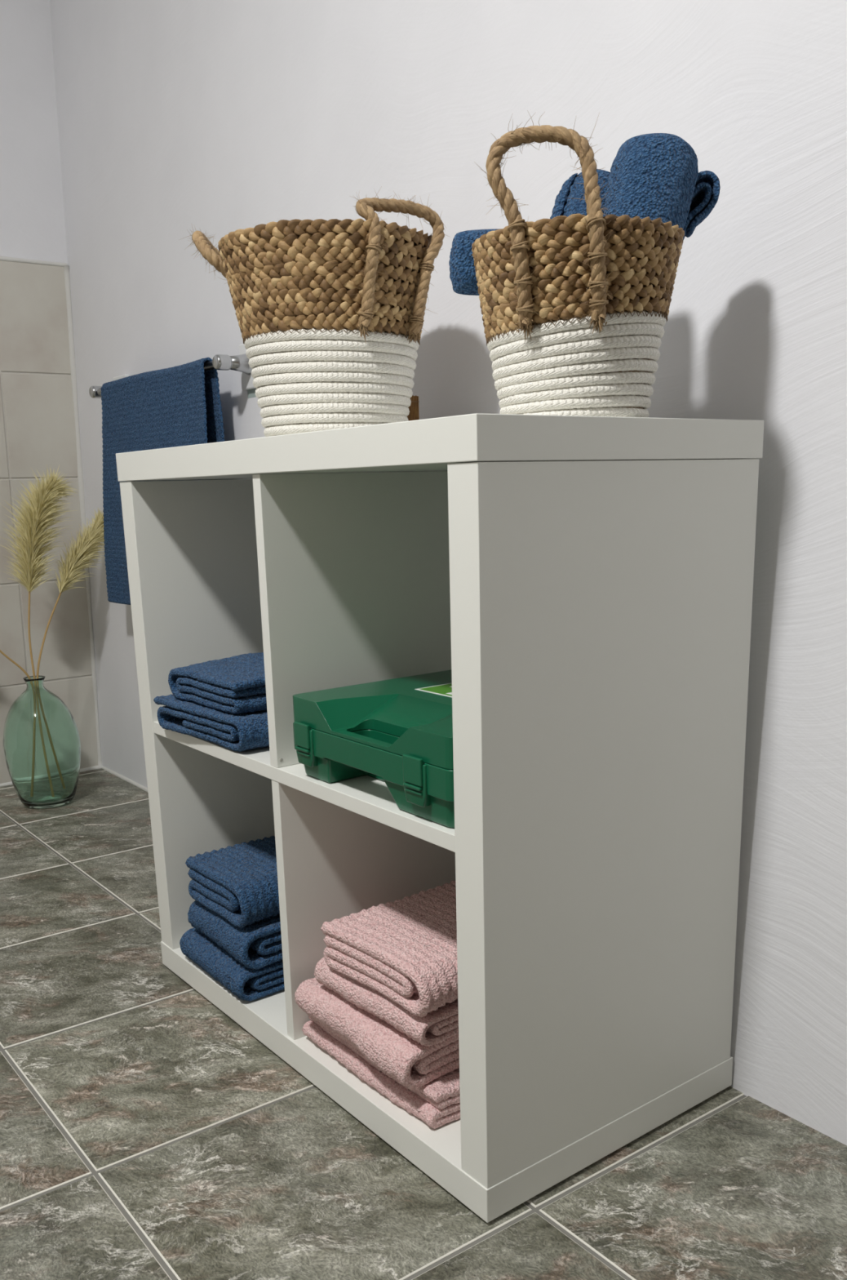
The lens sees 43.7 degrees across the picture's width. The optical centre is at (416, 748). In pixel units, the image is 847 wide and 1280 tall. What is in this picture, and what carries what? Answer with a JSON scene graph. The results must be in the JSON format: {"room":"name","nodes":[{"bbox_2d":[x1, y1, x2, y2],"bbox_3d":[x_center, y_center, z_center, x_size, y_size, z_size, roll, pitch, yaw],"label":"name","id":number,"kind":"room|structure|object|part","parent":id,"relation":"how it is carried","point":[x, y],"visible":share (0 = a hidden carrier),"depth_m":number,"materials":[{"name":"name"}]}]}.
{"room":"bathroom","nodes":[
{"label":"bathroom","id":0,"kind":"room"},
{"bbox_2d":[0,0,97,783],"bbox_3d":[-1.936,-0.906,1.861,3.020,2.450,0.126,-12,17,-36],"label":"wall","id":1,"kind":"structure","parent":0,"point":[37,430],"depth_m":2.56,"materials":[{"name":"tile"}]},
{"bbox_2d":[0,255,66,266],"bbox_3d":[-1.500,-1.039,2.093,1.628,0.016,0.016,-12,17,-36],"label":"trim","id":2,"kind":"structure","parent":1,"relation":"attached to","point":[2,258],"depth_m":2.52,"materials":[{"name":"white"}]},
{"bbox_2d":[0,765,101,786],"bbox_3d":[-1.482,0.183,2.380,1.585,0.017,0.017,-12,17,-36],"label":"trim","id":3,"kind":"structure","parent":1,"relation":"attached to","point":[95,767],"depth_m":2.81,"materials":[{"name":"white"}]},
{"bbox_2d":[63,265,102,766],"bbox_3d":[-0.851,-0.560,2.704,0.057,1.256,0.017,-12,17,-36],"label":"trim","id":4,"kind":"structure","parent":1,"relation":"attached to","point":[66,268],"depth_m":2.66,"materials":[{"name":"white"}]},
{"bbox_2d":[0,768,846,1279],"bbox_3d":[-0.700,0.656,0.503,2.790,0.060,4.733,-12,17,-36],"label":"floor","id":5,"kind":"structure","parent":0,"point":[146,1134],"depth_m":1.14,"materials":[{"name":"grey tile"}]},
{"bbox_2d":[2,675,80,808],"bbox_3d":[-0.884,-0.018,2.490,0.173,0.304,0.173,-12,17,-36],"label":"glass vase","id":6,"kind":"object","parent":5,"relation":"on","point":[42,743],"visible":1,"depth_m":2.43,"materials":[{"name":"green glass"}]},
{"bbox_2d":[0,649,31,679],"bbox_3d":[-1.050,-0.202,2.320,0.395,0.715,0.164,-12,17,-36],"label":"stem","id":7,"kind":"object","parent":6,"relation":"in","point":[1,651],"visible":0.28,"depth_m":2.42,"materials":[{"name":"beige plant"}]},
{"bbox_2d":[0,464,78,679],"bbox_3d":[-0.860,-0.269,2.471,0.194,0.768,0.168,-12,17,-36],"label":"stem","id":8,"kind":"object","parent":6,"relation":"in","point":[42,505],"visible":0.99,"depth_m":2.40,"materials":[{"name":"beige plant"}]},
{"bbox_3d":[-0.881,-0.121,2.464,0.017,0.486,0.034,-7,15,-22],"label":"stem","id":9,"kind":"part","parent":8,"relation":"part of","materials":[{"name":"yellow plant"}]},
{"bbox_2d":[36,507,104,678],"bbox_3d":[-0.798,-0.236,2.534,0.112,0.666,0.257,10,18,39],"label":"stem","id":10,"kind":"object","parent":6,"relation":"in","point":[87,546],"visible":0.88,"depth_m":2.48,"materials":[{"name":"beige plant"}]},
{"bbox_3d":[-0.861,-0.129,2.503,0.085,0.476,0.024,-14,19,-41],"label":"stem","id":11,"kind":"part","parent":10,"relation":"part of","materials":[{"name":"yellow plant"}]},
{"bbox_2d":[115,413,764,1222],"bbox_3d":[-0.018,0.001,1.357,0.386,0.765,0.766,-12,17,-36],"label":"shelf unit","id":12,"kind":"object","parent":5,"relation":"on","point":[584,585],"visible":0.81,"depth_m":1.09,"materials":[{"name":"white laminate"}]},
{"bbox_3d":[-0.238,-0.064,1.637,0.380,0.685,0.040,-12,17,-36],"label":"panel","id":13,"kind":"part","parent":12,"relation":"part of","materials":[{"name":"white laminate"}]},
{"bbox_2d":[153,693,269,751],"bbox_3d":[-0.215,-0.048,1.433,0.200,0.046,0.244,-12,17,-36],"label":"folded towel","id":14,"kind":"object","parent":12,"relation":"on","point":[239,732],"visible":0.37,"depth_m":1.34,"materials":[{"name":"blue fabric"}]},
{"bbox_2d":[168,652,266,714],"bbox_3d":[-0.207,-0.094,1.426,0.196,0.047,0.196,-12,17,-36],"label":"folded towel","id":15,"kind":"object","parent":14,"relation":"on","point":[236,684],"visible":0.53,"depth_m":1.36,"materials":[{"name":"blue fabric"}]},
{"bbox_2d":[179,927,284,1000],"bbox_3d":[-0.202,0.287,1.542,0.234,0.046,0.197,-12,17,-36],"label":"folded towel","id":16,"kind":"object","parent":12,"relation":"on","point":[246,984],"visible":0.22,"depth_m":1.44,"materials":[{"name":"blue fabric"}]},
{"bbox_2d":[187,900,282,969],"bbox_3d":[-0.194,0.239,1.526,0.224,0.057,0.184,-12,17,-36],"label":"folded towel","id":17,"kind":"object","parent":16,"relation":"on","point":[256,945],"visible":0.25,"depth_m":1.43,"materials":[{"name":"blue fabric"}]},
{"bbox_2d":[185,835,279,928],"bbox_3d":[-0.199,0.180,1.515,0.212,0.066,0.177,-12,17,-36],"label":"folded towel","id":18,"kind":"object","parent":17,"relation":"on","point":[239,883],"visible":0.53,"depth_m":1.45,"materials":[{"name":"blue fabric"}]},
{"bbox_2d":[179,187,448,436],"bbox_3d":[-0.137,-0.546,1.390,0.275,0.289,0.376,-14,18,-40],"label":"woven basket","id":19,"kind":"object","parent":12,"relation":"on","point":[330,313],"visible":0.98,"depth_m":1.27,"materials":[{"name":"brown wicker"}]},
{"bbox_3d":[-0.236,-0.632,1.446,0.167,0.131,0.126,-12,17,-36],"label":"handle","id":20,"kind":"part","parent":19,"relation":"part of","materials":[{"name":"wicker"}]},
{"bbox_3d":[-0.018,-0.578,1.267,0.127,0.153,0.042,-12,17,-36],"label":"handle","id":21,"kind":"part","parent":19,"relation":"part of","materials":[{"name":"wicker"}]},
{"bbox_2d":[293,669,454,827],"bbox_3d":[0.046,-0.011,1.157,0.266,0.092,0.292,-12,17,-36],"label":"case","id":22,"kind":"object","parent":12,"relation":"on","point":[397,732],"visible":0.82,"depth_m":1.12,"materials":[{"name":"green plastic"}]},
{"bbox_3d":[0.047,-0.041,1.152,0.258,0.030,0.290,-12,17,-36],"label":"lid","id":23,"kind":"part","parent":22,"relation":"part of","materials":[{"name":"green plastic"}]},
{"bbox_2d":[302,1015,460,1128],"bbox_3d":[0.028,0.345,1.284,0.242,0.045,0.267,-12,17,-36],"label":"folded towel","id":24,"kind":"object","parent":12,"relation":"on","point":[437,1103],"visible":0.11,"depth_m":1.17,"materials":[{"name":"pink fabric"}]},
{"bbox_2d":[294,977,459,1089],"bbox_3d":[0.015,0.302,1.265,0.249,0.051,0.229,-12,17,-36],"label":"folded towel","id":25,"kind":"object","parent":24,"relation":"on","point":[414,1064],"visible":0.16,"depth_m":1.15,"materials":[{"name":"pink fabric"}]},
{"bbox_2d":[314,957,458,1046],"bbox_3d":[0.030,0.263,1.242,0.233,0.039,0.210,-12,17,-36],"label":"folded towel","id":26,"kind":"object","parent":25,"relation":"on","point":[438,1025],"visible":0.12,"depth_m":1.14,"materials":[{"name":"pink fabric"}]},
{"bbox_2d":[320,880,457,1017],"bbox_3d":[0.036,0.220,1.216,0.227,0.060,0.194,-12,17,-36],"label":"folded towel","id":27,"kind":"object","parent":26,"relation":"on","point":[405,950],"visible":0.53,"depth_m":1.17,"materials":[{"name":"pink fabric"}]},
{"bbox_2d":[406,395,419,421],"bbox_3d":[-0.032,-0.459,1.487,0.034,0.066,0.074,-12,17,-36],"label":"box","id":28,"kind":"object","parent":12,"relation":"on","point":[414,415],"visible":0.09,"depth_m":1.46,"materials":[{"name":"wood"}]},
{"bbox_3d":[-0.028,-0.352,1.270,0.386,0.037,0.766,-12,17,-36],"label":"panel","id":29,"kind":"part","parent":12,"relation":"part of","materials":[{"name":"white laminate"}]},
{"bbox_3d":[-0.009,0.350,1.442,0.386,0.037,0.766,-12,17,-36],"label":"panel","id":30,"kind":"part","parent":12,"relation":"part of","materials":[{"name":"white laminate"}]},
{"bbox_2d":[471,110,684,417],"bbox_3d":[0.157,-0.449,1.025,0.199,0.258,0.264,3,15,18],"label":"woven basket","id":31,"kind":"object","parent":12,"relation":"on","point":[574,307],"visible":0.98,"depth_m":0.95,"materials":[{"name":"brown wicker"}]},
{"bbox_2d":[448,228,500,295],"bbox_3d":[0.066,-0.499,1.088,0.066,0.062,0.039,-1,14,4],"label":"folded towel","id":32,"kind":"object","parent":31,"relation":"in","point":[463,277],"visible":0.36,"depth_m":1.07,"materials":[{"name":"blue fabric"}]},
{"bbox_3d":[0.115,-0.459,0.927,0.106,0.163,0.032,3,15,18],"label":"handle","id":33,"kind":"part","parent":31,"relation":"part of","materials":[{"name":"wicker"}]},
{"bbox_2d":[550,168,610,219],"bbox_3d":[0.163,-0.486,1.082,0.077,0.206,0.162,7,16,31],"label":"rolled towel","id":34,"kind":"object","parent":31,"relation":"in","point":[566,202],"visible":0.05,"depth_m":1.07,"materials":[{"name":"blue fabric"}]},
{"bbox_2d":[603,133,698,336],"bbox_3d":[0.211,-0.478,1.018,0.131,0.208,0.089,-12,17,-36],"label":"rolled towel","id":35,"kind":"object","parent":31,"relation":"in","point":[654,175],"visible":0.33,"depth_m":0.98,"materials":[{"name":"blue fabric"}]},
{"bbox_2d":[683,170,720,240],"bbox_3d":[0.268,-0.535,1.055,0.058,0.066,0.065,-4,14,-9],"label":"folded towel","id":36,"kind":"object","parent":31,"relation":"on","point":[704,199],"visible":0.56,"depth_m":1.03,"materials":[{"name":"blue fabric"}]},
{"bbox_3d":[0.199,0.062,1.074,0.380,0.685,0.040,-12,17,-36],"label":"panel","id":37,"kind":"part","parent":12,"relation":"part of","materials":[{"name":"white laminate"}]},
{"bbox_2d":[49,0,846,1145],"bbox_3d":[0.523,-0.758,0.957,0.262,2.440,4.355,-12,17,-36],"label":"wall","id":38,"kind":"structure","parent":0,"point":[221,117],"depth_m":1.29,"materials":[{"name":"paint"}]},
{"bbox_2d":[101,765,147,791],"bbox_3d":[-0.416,0.175,2.289,0.015,0.015,1.435,-12,17,-36],"label":"trim","id":39,"kind":"structure","parent":38,"relation":"attached to","point":[109,771],"depth_m":2.70,"materials":[{"name":"white plastic"}]},
{"bbox_2d":[88,343,257,398],"bbox_3d":[-0.508,-0.736,2.139,0.081,0.095,0.685,-12,17,-36],"label":"towel rail","id":40,"kind":"object","parent":38,"relation":"attached to","point":[240,363],"visible":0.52,"depth_m":1.91,"materials":[{"name":"silver metal"}]},
{"bbox_3d":[-0.697,-0.799,2.372,0.070,0.041,0.041,-12,17,-36],"label":"post","id":41,"kind":"part","parent":40,"relation":"part of","materials":[{"name":"silver metal"}]},
{"bbox_3d":[-0.667,-0.803,2.395,0.010,0.080,0.072,-12,17,-36],"label":"wall plate","id":42,"kind":"part","parent":40,"relation":"part of","materials":[{"name":"silver metal"}]},
{"bbox_2d":[101,357,225,604],"bbox_3d":[-0.537,-0.529,2.195,0.058,0.482,0.545,-12,17,-36],"label":"hanging towel","id":43,"kind":"object","parent":40,"relation":"hanging from","point":[178,406],"visible":0.42,"depth_m":2.14,"materials":[{"name":"blue fabric"}]},
{"bbox_3d":[-0.331,-0.693,1.900,0.070,0.041,0.041,-12,17,-36],"label":"post","id":44,"kind":"part","parent":40,"relation":"part of","materials":[{"name":"silver metal"}]},
{"bbox_3d":[-0.300,-0.697,1.923,0.010,0.080,0.072,-12,17,-36],"label":"wall plate","id":45,"kind":"part","parent":40,"relation":"part of","materials":[{"name":"white plastic"}]}
]}

